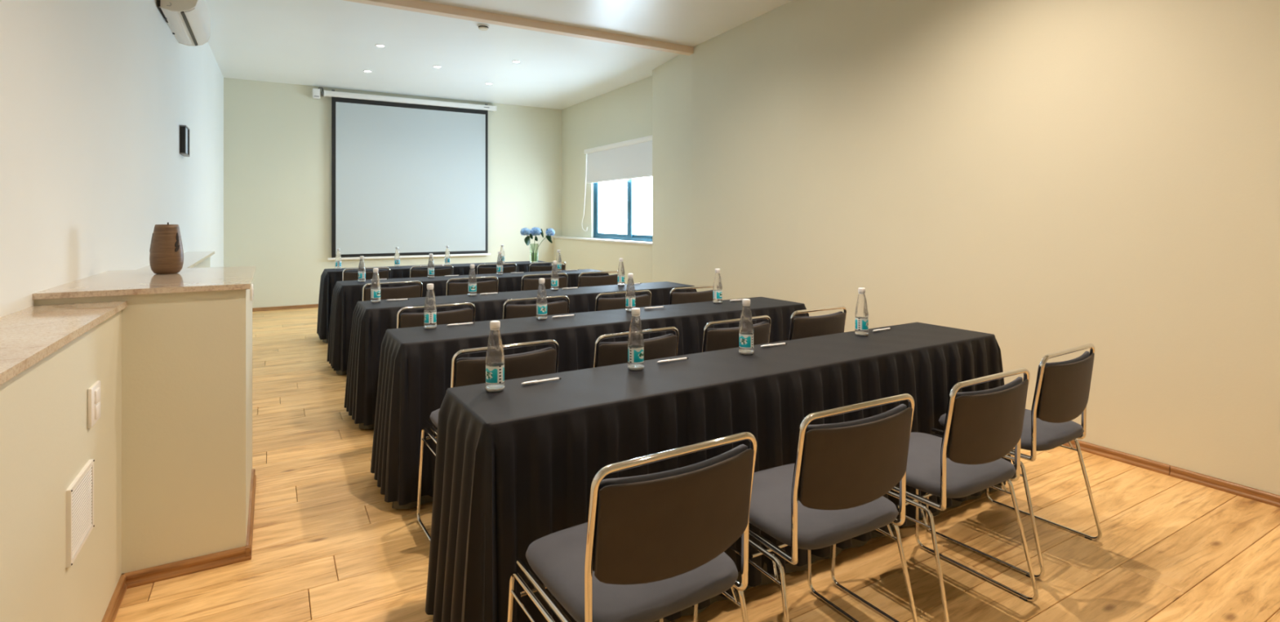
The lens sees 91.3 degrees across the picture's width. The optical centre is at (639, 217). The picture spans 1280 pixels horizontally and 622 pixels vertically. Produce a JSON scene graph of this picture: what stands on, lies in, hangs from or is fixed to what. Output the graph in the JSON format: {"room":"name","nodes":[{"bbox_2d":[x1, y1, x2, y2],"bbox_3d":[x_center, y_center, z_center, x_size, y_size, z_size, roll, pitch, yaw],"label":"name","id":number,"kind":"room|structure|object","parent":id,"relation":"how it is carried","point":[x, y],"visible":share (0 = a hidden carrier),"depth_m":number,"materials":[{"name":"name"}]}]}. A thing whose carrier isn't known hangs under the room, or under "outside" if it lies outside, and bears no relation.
{"room":"conference room","nodes":[
{"label":"conference room","id":0,"kind":"room"},
{"bbox_2d":[0,256,210,621],"bbox_3d":[-1.715,0.820,1.671,0.340,1.000,8.620,0,0,-30],"label":"wall ledge","id":1,"kind":"object","parent":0,"point":[46,438],"depth_m":1.57,"materials":[{"name":"beige paint"}]},
{"bbox_2d":[0,300,127,385],"bbox_3d":[-0.767,0.309,0.105,0.326,0.022,4.760,0,0,-30],"label":"stone ledge","id":2,"kind":"object","parent":1,"relation":"on","point":[28,335],"visible":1,"depth_m":1.68,"materials":[{"name":"stone"}]},
{"bbox_2d":[66,458,94,567],"bbox_3d":[-1.548,0.810,1.734,0.012,0.200,0.244,0,0,-30],"label":"vent grille","id":3,"kind":"object","parent":1,"relation":"attached to","point":[80,493],"visible":1,"depth_m":1.72,"materials":[{"name":"white plastic"}]},
{"bbox_2d":[87,380,100,427],"bbox_3d":[-1.622,0.554,1.865,0.016,0.115,0.112,0,0,-30],"label":"light switch","id":4,"kind":"object","parent":1,"relation":"attached to","point":[94,391],"visible":1,"depth_m":1.84,"materials":[{"name":"white plastic"}]},
{"bbox_2d":[101,573,127,621],"bbox_3d":[-0.632,1.295,0.185,0.019,0.050,4.760,0,0,-30],"label":"baseboard","id":5,"kind":"structure","parent":1,"relation":"attached to","point":[110,614],"depth_m":2.10,"materials":[{"name":"brown wood"}]},
{"bbox_2d":[136,251,214,270],"bbox_3d":[-3.139,0.309,4.244,0.244,0.022,2.820,0,0,-30],"label":"stone ledge","id":6,"kind":"object","parent":1,"relation":"on","point":[191,259],"visible":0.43,"depth_m":4.56,"materials":[{"name":"stone"}]},
{"bbox_2d":[0,0,223,317],"bbox_3d":[-2.815,-0.300,3.141,0.535,3.240,12.370,0,0,-30],"label":"wall","id":7,"kind":"structure","parent":0,"point":[95,95],"depth_m":2.84,"materials":[{"name":"white paint"}]},
{"bbox_2d":[157,0,210,46],"bbox_3d":[-3.326,-1.515,4.595,0.216,0.290,0.995,0,0,-30],"label":"air conditioner","id":8,"kind":"object","parent":7,"relation":"attached to","point":[188,20],"visible":1,"depth_m":4.47,"materials":[{"name":"white plastic"}]},
{"bbox_2d":[179,124,189,156],"bbox_3d":[-3.736,-0.624,5.140,0.041,0.232,0.270,0,0,-30],"label":"wall lantern","id":9,"kind":"object","parent":7,"relation":"attached to","point":[184,130],"visible":1,"depth_m":5.04,"materials":[{"name":"black metal"}]},
{"bbox_2d":[34,288,256,573],"bbox_3d":[-2.047,0.798,2.672,0.684,1.044,0.998,0,0,-30],"label":"wall","id":10,"kind":"structure","parent":0,"point":[187,357],"depth_m":2.32,"materials":[{"name":"beige paint"}]},
{"bbox_2d":[32,266,256,299],"bbox_3d":[-2.033,0.266,2.703,0.621,0.020,1.038,0,0,-30],"label":"stone ledge","id":11,"kind":"object","parent":10,"relation":"on","point":[140,282],"depth_m":2.45,"materials":[{"name":"stone"}]},
{"bbox_2d":[149,222,183,274],"bbox_3d":[-2.155,0.139,2.851,0.125,0.233,0.125,0,0,-30],"label":"ceramic vase","id":12,"kind":"object","parent":11,"relation":"on","point":[166,251],"visible":1,"depth_m":2.81,"materials":[{"name":"brown ceramic"}]},
{"bbox_2d":[121,544,251,588],"bbox_3d":[-1.673,1.295,2.323,0.393,0.050,0.019,0,0,-30],"label":"baseboard","id":13,"kind":"structure","parent":10,"relation":"attached to","point":[197,564],"depth_m":2.31,"materials":[{"name":"brown wood"}]},
{"bbox_2d":[249,284,253,300],"bbox_3d":[-1.818,0.350,2.933,0.013,0.070,0.100,0,0,-30],"label":"wall socket","id":14,"kind":"object","parent":10,"relation":"attached to","point":[251,290],"visible":0.95,"depth_m":2.89,"materials":[{"name":"white plastic"}]},
{"bbox_2d":[223,77,561,307],"bbox_3d":[-3.637,-0.300,9.922,5.800,3.240,0.150,0,0,-30],"label":"wall","id":15,"kind":"structure","parent":0,"point":[277,137],"depth_m":9.11,"materials":[{"name":"beige paint"}]},
{"bbox_2d":[252,303,318,311],"bbox_3d":[-3.620,1.295,9.834,4.870,0.050,0.019,0,0,-30],"label":"baseboard","id":16,"kind":"structure","parent":15,"relation":"attached to","point":[316,305],"depth_m":8.96,"materials":[{"name":"brown wood"}]},
{"bbox_2d":[312,87,324,99],"bbox_3d":[-4.703,-1.817,9.145,0.145,0.173,0.099,0,0,-30],"label":"wall speaker","id":17,"kind":"object","parent":15,"relation":"attached to","point":[316,92],"visible":1,"depth_m":9.10,"materials":[{"name":"white plastic"}]},
{"bbox_2d":[323,89,496,260],"bbox_3d":[-3.526,-0.630,9.826,2.575,2.520,0.123,0,0,-30],"label":"projection screen","id":18,"kind":"object","parent":15,"relation":"attached to","point":[411,175],"visible":0.98,"depth_m":9.77,"materials":[{"name":"white fabric"}]},
{"bbox_2d":[205,0,792,109],"bbox_3d":[-0.605,-1.980,4.576,6.000,0.120,12.700,0,0,-30],"label":"ceiling","id":19,"kind":"structure","parent":0,"point":[323,43],"depth_m":6.89,"materials":[{"name":"white paint"}]},
{"bbox_2d":[375,44,385,47],"bbox_3d":[-2.901,-1.917,6.996,0.104,0.007,0.104,0,0,-30],"label":"recessed light","id":20,"kind":"object","parent":19,"relation":"in","point":[376,45],"visible":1,"depth_m":7.00,"materials":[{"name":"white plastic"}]},
{"bbox_2d":[476,23,489,31],"bbox_3d":[-1.569,-1.899,6.271,0.124,0.043,0.124,0,0,-30],"label":"smoke detector","id":21,"kind":"object","parent":19,"relation":"attached to","point":[482,27],"visible":1,"depth_m":6.24,"materials":[{"name":"white plastic"}]},
{"bbox_2d":[342,0,693,55],"bbox_3d":[-1.463,-1.883,5.893,4.762,0.075,0.100,0,0,-30],"label":"ceiling beam","id":22,"kind":"structure","parent":19,"relation":"attached to","point":[415,6],"depth_m":6.05,"materials":[{"name":"beige paint"}]},
{"bbox_2d":[553,238,652,284],"bbox_3d":[-0.605,0.843,9.665,0.155,0.955,3.370,0,0,-30],"label":"wall","id":23,"kind":"structure","parent":0,"point":[576,254],"depth_m":9.30,"materials":[{"name":"beige paint"}]},
{"bbox_2d":[552,235,652,244],"bbox_3d":[-0.596,0.350,9.670,0.215,0.030,3.370,0,0,-30],"label":"window sill","id":24,"kind":"structure","parent":23,"relation":"on","point":[554,237],"depth_m":9.40,"materials":[{"name":"white paint"}]},
{"bbox_2d":[114,307,1279,621],"bbox_3d":[-0.519,1.380,4.626,5.800,0.120,12.700,0,0,-30],"label":"floor","id":25,"kind":"structure","parent":0,"point":[327,546],"depth_m":2.50,"materials":[{"name":"brown wood"}]},
{"bbox_2d":[342,266,390,280],"bbox_3d":[-2.849,0.913,6.479,0.512,0.815,0.482,0,0,-30],"label":"chair","id":26,"kind":"object","parent":25,"relation":"on","point":[347,276],"visible":0.22,"depth_m":6.27,"materials":[{"name":"grey fabric"}]},
{"bbox_2d":[362,280,422,301],"bbox_3d":[-2.043,0.913,5.074,0.512,0.815,0.482,0,0,-33],"label":"chair","id":27,"kind":"object","parent":25,"relation":"on","point":[415,291],"visible":0.17,"depth_m":4.89,"materials":[{"name":"grey fabric"}]},
{"bbox_2d":[365,284,419,288],"bbox_3d":[-1.936,0.658,4.912,0.406,0.236,0.065,0,0,-33],"label":"cushion","id":28,"kind":"object","parent":27,"relation":"on","point":[415,286],"depth_m":4.92,"materials":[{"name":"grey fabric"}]},
{"bbox_2d":[409,264,453,277],"bbox_3d":[-2.296,0.913,6.770,0.512,0.815,0.482,0,0,-32],"label":"chair","id":29,"kind":"object","parent":25,"relation":"on","point":[448,271],"visible":0.26,"depth_m":6.56,"materials":[{"name":"grey fabric"}]},
{"bbox_2d":[412,267,450,270],"bbox_3d":[-2.195,0.658,6.605,0.406,0.236,0.065,0,0,-32],"label":"cushion","id":30,"kind":"object","parent":29,"relation":"on","point":[447,268],"depth_m":6.62,"materials":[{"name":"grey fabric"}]},
{"bbox_2d":[396,302,475,328],"bbox_3d":[-1.283,0.913,3.793,0.512,0.815,0.482,0,0,-33],"label":"chair","id":31,"kind":"object","parent":25,"relation":"on","point":[468,314],"visible":0.27,"depth_m":3.60,"materials":[{"name":"grey fabric"}]},
{"bbox_2d":[400,307,471,315],"bbox_3d":[-1.176,0.658,3.631,0.406,0.236,0.065,0,0,-33],"label":"cushion","id":32,"kind":"object","parent":31,"relation":"on","point":[468,311],"depth_m":3.64,"materials":[{"name":"grey fabric"}]},
{"bbox_2d":[445,275,498,295],"bbox_3d":[-1.519,0.913,5.452,0.512,0.815,0.482,0,0,-33],"label":"chair","id":33,"kind":"object","parent":25,"relation":"on","point":[486,286],"visible":0.29,"depth_m":5.24,"materials":[{"name":"grey fabric"}]},
{"bbox_2d":[448,280,495,286],"bbox_3d":[-1.413,0.658,5.290,0.406,0.236,0.065,0,0,-33],"label":"cushion","id":34,"kind":"object","parent":33,"relation":"on","point":[486,283],"depth_m":5.27,"materials":[{"name":"grey fabric"}]},
{"bbox_2d":[416,339,559,542],"bbox_3d":[-0.634,0.913,2.666,0.512,0.815,0.482,0,0,-32],"label":"chair","id":35,"kind":"object","parent":25,"relation":"on","point":[464,371],"visible":0.32,"depth_m":2.50,"materials":[{"name":"grey fabric"}]},
{"bbox_2d":[455,346,553,376],"bbox_3d":[-0.530,0.658,2.502,0.406,0.236,0.065,0,0,-32],"label":"cushion","id":36,"kind":"object","parent":35,"relation":"on","point":[540,362],"depth_m":2.48,"materials":[{"name":"grey fabric"}]},
{"bbox_2d":[476,262,516,274],"bbox_3d":[-1.669,0.913,7.047,0.512,0.815,0.482,0,0,-30],"label":"chair","id":37,"kind":"object","parent":25,"relation":"on","point":[480,270],"visible":0.16,"depth_m":6.82,"materials":[{"name":"grey fabric"}]},
{"bbox_2d":[502,295,569,319],"bbox_3d":[-0.755,0.913,4.132,0.512,0.815,0.482,0,0,-32],"label":"chair","id":38,"kind":"object","parent":25,"relation":"on","point":[509,311],"visible":0.17,"depth_m":3.90,"materials":[{"name":"grey fabric"}]},
{"bbox_2d":[505,300,564,315],"bbox_3d":[-0.653,0.658,3.967,0.406,0.236,0.065,0,0,-32],"label":"cushion","id":39,"kind":"object","parent":38,"relation":"on","point":[558,307],"depth_m":3.90,"materials":[{"name":"grey fabric"}]},
{"bbox_2d":[520,272,568,290],"bbox_3d":[-0.957,0.913,5.795,0.512,0.815,0.482,0,0,-32],"label":"chair","id":40,"kind":"object","parent":25,"relation":"on","point":[527,284],"visible":0.23,"depth_m":5.56,"materials":[{"name":"grey fabric"}]},
{"bbox_2d":[523,276,563,279],"bbox_3d":[-0.856,0.658,5.629,0.406,0.236,0.065,0,0,-32],"label":"cushion","id":41,"kind":"object","parent":40,"relation":"on","point":[560,277],"depth_m":5.57,"materials":[{"name":"grey fabric"}]},
{"bbox_2d":[528,261,565,271],"bbox_3d":[-1.148,0.913,7.272,0.512,0.815,0.482,0,0,-31],"label":"chair","id":42,"kind":"object","parent":25,"relation":"on","point":[533,268],"visible":0.19,"depth_m":7.04,"materials":[{"name":"grey fabric"}]},
{"bbox_2d":[577,271,617,287],"bbox_3d":[-0.479,0.913,6.018,0.512,0.815,0.482,0,0,-32],"label":"chair","id":43,"kind":"object","parent":25,"relation":"on","point":[584,281],"visible":0.16,"depth_m":5.80,"materials":[{"name":"grey fabric"}]},
{"bbox_2d":[595,289,651,311],"bbox_3d":[-0.218,0.913,4.449,0.512,0.815,0.482,0,0,-33],"label":"chair","id":44,"kind":"object","parent":25,"relation":"on","point":[644,300],"visible":0.17,"depth_m":4.22,"materials":[{"name":"grey fabric"}]},
{"bbox_2d":[597,294,648,304],"bbox_3d":[-0.111,0.658,4.286,0.406,0.236,0.065,0,0,-33],"label":"cushion","id":45,"kind":"object","parent":44,"relation":"on","point":[639,300],"depth_m":4.22,"materials":[{"name":"grey fabric"}]},
{"bbox_2d":[506,431,756,621],"bbox_3d":[-0.017,0.913,1.551,0.512,0.815,0.482,0,0,-32],"label":"chair","id":46,"kind":"object","parent":25,"relation":"on","point":[651,547],"visible":1,"depth_m":1.37,"materials":[{"name":"grey fabric"}]},
{"bbox_2d":[592,444,747,571],"bbox_3d":[0.086,0.658,1.387,0.406,0.236,0.065,0,0,-32],"label":"backrest","id":47,"kind":"object","parent":46,"relation":"on","point":[680,519],"depth_m":1.33,"materials":[{"name":"grey fabric"}]},
{"bbox_2d":[592,326,679,367],"bbox_3d":[-0.117,0.913,2.967,0.512,0.815,0.482,0,0,-33],"label":"chair","id":48,"kind":"object","parent":25,"relation":"on","point":[606,353],"visible":0.19,"depth_m":2.75,"materials":[{"name":"grey fabric"}]},
{"bbox_2d":[668,284,713,304],"bbox_3d":[0.305,0.913,4.768,0.512,0.815,0.482,0,0,-30],"label":"chair","id":49,"kind":"object","parent":25,"relation":"on","point":[675,298],"visible":0.16,"depth_m":4.53,"materials":[{"name":"grey fabric"}]},
{"bbox_2d":[671,289,712,304],"bbox_3d":[0.404,0.658,4.601,0.406,0.236,0.065,0,0,-30],"label":"cushion","id":50,"kind":"object","parent":49,"relation":"on","point":[707,295],"depth_m":4.53,"materials":[{"name":"grey fabric"}]},
{"bbox_2d":[701,315,771,352],"bbox_3d":[0.383,0.913,3.302,0.512,0.815,0.482,0,0,-33],"label":"chair","id":51,"kind":"object","parent":25,"relation":"on","point":[713,339],"visible":0.21,"depth_m":3.06,"materials":[{"name":"grey fabric"}]},
{"bbox_2d":[705,321,766,349],"bbox_3d":[0.489,0.658,3.140,0.406,0.236,0.065,0,0,-33],"label":"cushion","id":52,"kind":"object","parent":51,"relation":"on","point":[715,338],"depth_m":3.06,"materials":[{"name":"grey fabric"}]},
{"bbox_2d":[693,393,918,621],"bbox_3d":[0.501,0.913,1.884,0.512,0.815,0.482,0,0,-30],"label":"chair","id":53,"kind":"object","parent":25,"relation":"on","point":[834,488],"visible":0.95,"depth_m":1.70,"materials":[{"name":"grey fabric"}]},
{"bbox_2d":[797,404,906,500],"bbox_3d":[0.598,0.658,1.715,0.406,0.236,0.065,0,0,-30],"label":"backrest","id":54,"kind":"object","parent":53,"relation":"on","point":[864,459],"depth_m":1.66,"materials":[{"name":"grey fabric"}]},
{"bbox_2d":[787,305,846,340],"bbox_3d":[0.895,0.913,3.665,0.512,0.815,0.482,0,0,-32],"label":"chair","id":55,"kind":"object","parent":25,"relation":"on","point":[800,327],"visible":0.21,"depth_m":3.44,"materials":[{"name":"grey fabric"}]},
{"bbox_2d":[831,367,1038,621],"bbox_3d":[1.026,0.913,2.187,0.512,0.815,0.482,0,0,-32],"label":"chair","id":56,"kind":"object","parent":25,"relation":"on","point":[981,428],"visible":0.9,"depth_m":2.00,"materials":[{"name":"grey fabric"}]},
{"bbox_2d":[946,376,1022,458],"bbox_3d":[1.128,0.658,2.022,0.406,0.236,0.065,0,0,-32],"label":"cushion","id":57,"kind":"object","parent":56,"relation":"on","point":[987,424],"depth_m":1.96,"materials":[{"name":"grey fabric"}]},
{"bbox_2d":[924,343,1102,578],"bbox_3d":[1.542,0.913,2.583,0.512,0.815,0.482,0,0,-34],"label":"chair","id":58,"kind":"object","parent":25,"relation":"on","point":[1062,388],"visible":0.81,"depth_m":2.37,"materials":[{"name":"grey fabric"}]},
{"bbox_2d":[1035,351,1088,417],"bbox_3d":[1.649,0.658,2.422,0.406,0.236,0.065,0,0,-34],"label":"cushion","id":59,"kind":"object","parent":58,"relation":"on","point":[1064,386],"depth_m":2.34,"materials":[{"name":"grey fabric"}]},
{"bbox_2d":[652,0,1279,495],"bbox_3d":[2.458,-0.300,4.290,0.650,3.240,9.000,0,0,-30],"label":"wall","id":60,"kind":"structure","parent":0,"point":[1042,177],"depth_m":3.85,"materials":[{"name":"beige paint"}]},
{"bbox_2d":[561,75,652,241],"bbox_3d":[-0.469,-0.300,9.745,0.160,3.240,3.370,0,0,-30],"label":"wall","id":61,"kind":"structure","parent":60,"relation":"in","point":[624,113],"depth_m":10.18,"materials":[{"name":"beige paint"}]},
{"bbox_2d":[582,135,652,231],"bbox_3d":[-0.343,-0.437,9.300,0.075,1.330,2.376,0,0,-30],"label":"roller blind","id":62,"kind":"object","parent":61,"relation":"attached to","point":[631,158],"visible":0.88,"depth_m":9.16,"materials":[{"name":"white fabric"}]},
{"bbox_2d":[593,178,652,241],"bbox_3d":[-0.183,-0.352,9.234,0.065,1.375,2.140,0,0,-30],"label":"window","id":63,"kind":"structure","parent":61,"relation":"attached to","point":[629,236],"depth_m":9.24,"materials":[{"name":"teal metal"}]},
{"bbox_2d":[1062,439,1279,507],"bbox_3d":[2.880,1.295,2.914,0.019,0.050,5.900,0,0,-30],"label":"baseboard","id":64,"kind":"structure","parent":60,"relation":"attached to","point":[1260,495],"depth_m":3.15,"materials":[{"name":"brown wood"}]},
{"bbox_3d":[0.543,0.947,2.571,2.505,0.747,0.400,0,0,-32],"label":"table","id":65,"kind":"object","parent":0,"visible":0},
{"bbox_2d":[425,322,1011,621],"bbox_3d":[0.542,0.940,2.569,2.684,0.741,0.567,0,0,-32],"label":"tablecloth","id":66,"kind":"object","parent":65,"relation":"on","point":[517,465],"visible":0.62,"depth_m":2.04,"materials":[{"name":"black fabric"}]},
{"bbox_2d":[484,320,504,391],"bbox_3d":[-0.478,0.456,2.063,0.062,0.228,0.062,0,0,1],"label":"water bottle","id":67,"kind":"object","parent":66,"relation":"on","point":[495,356],"visible":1,"depth_m":2.04,"materials":[{"name":"white"}]},
{"bbox_2d":[520,377,560,385],"bbox_3d":[-0.339,0.563,2.153,0.147,0.012,0.013,0,0,-32],"label":"ballpoint pen","id":68,"kind":"object","parent":66,"relation":"on","point":[532,382],"visible":1,"depth_m":2.15,"materials":[{"name":"white plastic"}]},
{"bbox_2d":[627,307,644,370],"bbox_3d":[-0.016,0.456,2.352,0.062,0.228,0.062,0,0,-4],"label":"water bottle","id":69,"kind":"object","parent":66,"relation":"on","point":[635,340],"visible":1,"depth_m":2.33,"materials":[{"name":"white"}]},
{"bbox_2d":[657,357,688,363],"bbox_3d":[0.130,0.563,2.468,0.147,0.012,0.013,0,0,-30],"label":"ballpoint pen","id":70,"kind":"object","parent":66,"relation":"on","point":[681,358],"visible":1,"depth_m":2.46,"materials":[{"name":"white plastic"}]},
{"bbox_2d":[738,298,753,355],"bbox_3d":[0.444,0.456,2.618,0.062,0.228,0.062,0,0,1],"label":"water bottle","id":71,"kind":"object","parent":66,"relation":"on","point":[746,326],"visible":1,"depth_m":2.60,"materials":[{"name":"white"}]},
{"bbox_2d":[760,342,786,347],"bbox_3d":[0.590,0.563,2.763,0.147,0.012,0.013,0,0,-28],"label":"ballpoint pen","id":72,"kind":"object","parent":66,"relation":"on","point":[780,344],"visible":1,"depth_m":2.76,"materials":[{"name":"white plastic"}]},
{"bbox_2d":[854,288,868,336],"bbox_3d":[1.072,0.456,3.027,0.062,0.228,0.062,0,0,-1],"label":"water bottle","id":73,"kind":"object","parent":66,"relation":"on","point":[861,314],"visible":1,"depth_m":3.01,"materials":[{"name":"white"}]},
{"bbox_2d":[872,327,891,332],"bbox_3d":[1.214,0.563,3.139,0.147,0.012,0.013,0,0,-34],"label":"ballpoint pen","id":74,"kind":"object","parent":66,"relation":"on","point":[888,328],"visible":1,"depth_m":3.13,"materials":[{"name":"white plastic"}]},
{"bbox_3d":[-0.101,0.947,3.665,2.505,0.747,0.400,0,0,-31],"label":"table","id":75,"kind":"object","parent":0,"visible":0},
{"bbox_2d":[370,297,808,509],"bbox_3d":[-0.102,0.940,3.664,2.685,0.741,0.561,0,0,-31],"label":"tablecloth","id":76,"kind":"object","parent":75,"relation":"on","point":[415,370],"visible":0.47,"depth_m":3.06,"materials":[{"name":"black fabric"}]},
{"bbox_2d":[423,283,436,328],"bbox_3d":[-1.078,0.456,3.218,0.062,0.228,0.062,0,0,23],"label":"water bottle","id":77,"kind":"object","parent":76,"relation":"on","point":[430,308],"visible":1,"depth_m":3.20,"materials":[{"name":"white"}]},
{"bbox_2d":[446,322,474,326],"bbox_3d":[-0.945,0.563,3.301,0.147,0.012,0.013,0,0,-33],"label":"ballpoint pen","id":78,"kind":"object","parent":76,"relation":"on","point":[466,323],"visible":1,"depth_m":3.29,"materials":[{"name":"white plastic"}]},
{"bbox_2d":[536,278,547,319],"bbox_3d":[-0.550,0.456,3.506,0.062,0.228,0.062,0,0,22],"label":"water bottle","id":79,"kind":"object","parent":76,"relation":"on","point":[541,298],"visible":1,"depth_m":3.48,"materials":[{"name":"white"}]},
{"bbox_2d":[551,314,575,317],"bbox_3d":[-0.434,0.563,3.573,0.147,0.012,0.013,0,0,-33],"label":"ballpoint pen","id":80,"kind":"object","parent":76,"relation":"on","point":[559,316],"visible":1,"depth_m":3.57,"materials":[{"name":"white plastic"}]},
{"bbox_2d":[625,273,635,311],"bbox_3d":[-0.058,0.456,3.807,0.062,0.228,0.062,0,0,-38],"label":"water bottle","id":81,"kind":"object","parent":76,"relation":"on","point":[630,295],"visible":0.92,"depth_m":3.79,"materials":[{"name":"white"}]},
{"bbox_2d":[644,306,664,309],"bbox_3d":[0.090,0.563,3.905,0.147,0.012,0.013,0,0,-29],"label":"ballpoint pen","id":82,"kind":"object","parent":76,"relation":"on","point":[647,308],"visible":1,"depth_m":3.90,"materials":[{"name":"white plastic"}]},
{"bbox_2d":[712,268,722,303],"bbox_3d":[0.516,0.456,4.168,0.062,0.228,0.062,0,0,2],"label":"water bottle","id":83,"kind":"object","parent":76,"relation":"on","point":[717,287],"visible":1,"depth_m":4.15,"materials":[{"name":"white"}]},
{"bbox_3d":[-0.730,0.947,4.734,2.505,0.747,0.400,0,0,-32],"label":"table","id":84,"kind":"object","parent":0,"visible":0},
{"bbox_2d":[344,281,697,429],"bbox_3d":[-0.732,0.940,4.731,2.693,0.741,0.564,0,0,-32],"label":"tablecloth","id":85,"kind":"object","parent":84,"relation":"on","point":[371,321],"visible":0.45,"depth_m":4.12,"materials":[{"name":"black fabric"}]},
{"bbox_2d":[370,267,380,302],"bbox_3d":[-1.777,0.456,4.211,0.062,0.228,0.062,0,0,-15],"label":"water bottle","id":86,"kind":"object","parent":85,"relation":"on","point":[375,284],"visible":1,"depth_m":4.19,"materials":[{"name":"white"}]},
{"bbox_2d":[386,298,408,301],"bbox_3d":[-1.657,0.563,4.280,0.147,0.012,0.013,0,0,-27],"label":"ballpoint pen","id":87,"kind":"object","parent":85,"relation":"on","point":[393,300],"visible":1,"depth_m":4.28,"materials":[{"name":"white plastic"}]},
{"bbox_2d":[467,264,476,296],"bbox_3d":[-1.221,0.456,4.561,0.062,0.228,0.062,0,0,25],"label":"water bottle","id":88,"kind":"object","parent":85,"relation":"on","point":[472,283],"visible":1,"depth_m":4.54,"materials":[{"name":"white"}]},
{"bbox_2d":[480,292,498,294],"bbox_3d":[-1.114,0.563,4.629,0.147,0.012,0.013,0,0,-35],"label":"ballpoint pen","id":89,"kind":"object","parent":85,"relation":"on","point":[494,292],"visible":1,"depth_m":4.62,"materials":[{"name":"white plastic"}]},
{"bbox_2d":[551,260,559,289],"bbox_3d":[-0.669,0.456,4.921,0.062,0.228,0.062,0,0,-22],"label":"water bottle","id":90,"kind":"object","parent":85,"relation":"on","point":[554,274],"visible":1,"depth_m":4.90,"materials":[{"name":"white"}]},
{"bbox_2d":[617,257,624,285],"bbox_3d":[-0.157,0.456,5.234,0.062,0.228,0.062,0,0,-26],"label":"water bottle","id":91,"kind":"object","parent":85,"relation":"on","point":[620,273],"visible":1,"depth_m":5.21,"materials":[{"name":"white"}]},
{"bbox_3d":[-1.522,0.947,6.078,2.505,0.747,0.400,0,0,-32],"label":"table","id":92,"kind":"object","parent":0,"visible":0},
{"bbox_2d":[327,269,608,374],"bbox_3d":[-1.522,0.940,6.077,2.690,0.741,0.575,0,0,-32],"label":"tablecloth","id":93,"kind":"object","parent":92,"relation":"on","point":[346,294],"visible":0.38,"depth_m":5.45,"materials":[{"name":"black fabric"}]},
{"bbox_2d":[358,256,365,281],"bbox_3d":[-2.460,0.456,5.538,0.062,0.228,0.062,0,0,1],"label":"water bottle","id":94,"kind":"object","parent":93,"relation":"on","point":[362,268],"visible":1,"depth_m":5.52,"materials":[{"name":"white"}]},
{"bbox_2d":[427,253,434,277],"bbox_3d":[-1.975,0.456,5.916,0.062,0.228,0.062,0,0,-4],"label":"water bottle","id":95,"kind":"object","parent":93,"relation":"on","point":[430,264],"visible":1,"depth_m":5.89,"materials":[{"name":"white"}]},
{"bbox_2d":[496,251,502,275],"bbox_3d":[-1.396,0.456,6.234,0.062,0.228,0.062,0,0,1],"label":"water bottle","id":96,"kind":"object","parent":93,"relation":"on","point":[500,262],"visible":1,"depth_m":6.21,"materials":[{"name":"white"}]},
{"bbox_2d":[555,249,561,271],"bbox_3d":[-0.855,0.456,6.576,0.062,0.228,0.062,0,0,-1],"label":"water bottle","id":97,"kind":"object","parent":93,"relation":"on","point":[558,260],"visible":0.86,"depth_m":6.55,"materials":[{"name":"white"}]},
{"bbox_3d":[-2.303,0.947,7.405,2.505,0.747,0.400,0,0,-31],"label":"table","id":98,"kind":"object","parent":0,"visible":0},
{"bbox_2d":[316,260,552,342],"bbox_3d":[-2.299,0.940,7.404,2.690,0.741,0.577,0,0,-31],"label":"tablecloth","id":99,"kind":"object","parent":98,"relation":"on","point":[329,277],"visible":0.26,"depth_m":6.81,"materials":[{"name":"black fabric"}]},
{"bbox_2d":[335,248,341,269],"bbox_3d":[-3.319,0.456,6.889,0.062,0.228,0.062,0,0,23],"label":"water bottle","id":100,"kind":"object","parent":99,"relation":"on","point":[338,257],"visible":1,"depth_m":6.87,"materials":[{"name":"white"}]},
{"bbox_2d":[394,247,399,266],"bbox_3d":[-2.799,0.456,7.218,0.062,0.228,0.062,0,0,22],"label":"water bottle","id":101,"kind":"object","parent":99,"relation":"on","point":[397,257],"visible":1,"depth_m":7.20,"materials":[{"name":"white"}]},
{"bbox_2d":[444,245,449,264],"bbox_3d":[-2.302,0.456,7.487,0.062,0.228,0.062,0,0,-38],"label":"water bottle","id":102,"kind":"object","parent":99,"relation":"on","point":[447,252],"visible":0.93,"depth_m":7.46,"materials":[{"name":"white"}]},
{"bbox_2d":[500,244,504,262],"bbox_3d":[-1.719,0.456,7.808,0.062,0.228,0.062,0,0,2],"label":"water bottle","id":103,"kind":"object","parent":99,"relation":"on","point":[502,251],"visible":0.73,"depth_m":7.79,"materials":[{"name":"white"}]},
{"bbox_2d":[529,243,538,262],"bbox_3d":[-1.350,0.452,7.978,0.108,0.235,0.108,0,0,-30],"label":"glass vase","id":104,"kind":"object","parent":99,"relation":"on","point":[534,248],"visible":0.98,"depth_m":7.93,"materials":[{"name":"white"}]},
{"bbox_2d":[520,227,533,245],"bbox_3d":[-1.428,0.342,7.901,0.166,0.423,0.126,0,0,-10],"label":"hydrangea","id":105,"kind":"object","parent":104,"relation":"in","point":[525,231],"visible":1,"depth_m":7.89,"materials":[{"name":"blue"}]},
{"bbox_2d":[529,226,541,244],"bbox_3d":[-1.331,0.339,7.980,0.149,0.428,0.149,0,0,-30],"label":"hydrangea","id":106,"kind":"object","parent":104,"relation":"in","point":[535,231],"visible":0.99,"depth_m":7.94,"materials":[{"name":"blue plant"}]},
{"bbox_2d":[538,228,555,245],"bbox_3d":[-1.219,0.346,8.029,0.255,0.414,0.133,0,0,-30],"label":"hydrangea","id":107,"kind":"object","parent":104,"relation":"in","point":[549,232],"visible":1,"depth_m":8.03,"materials":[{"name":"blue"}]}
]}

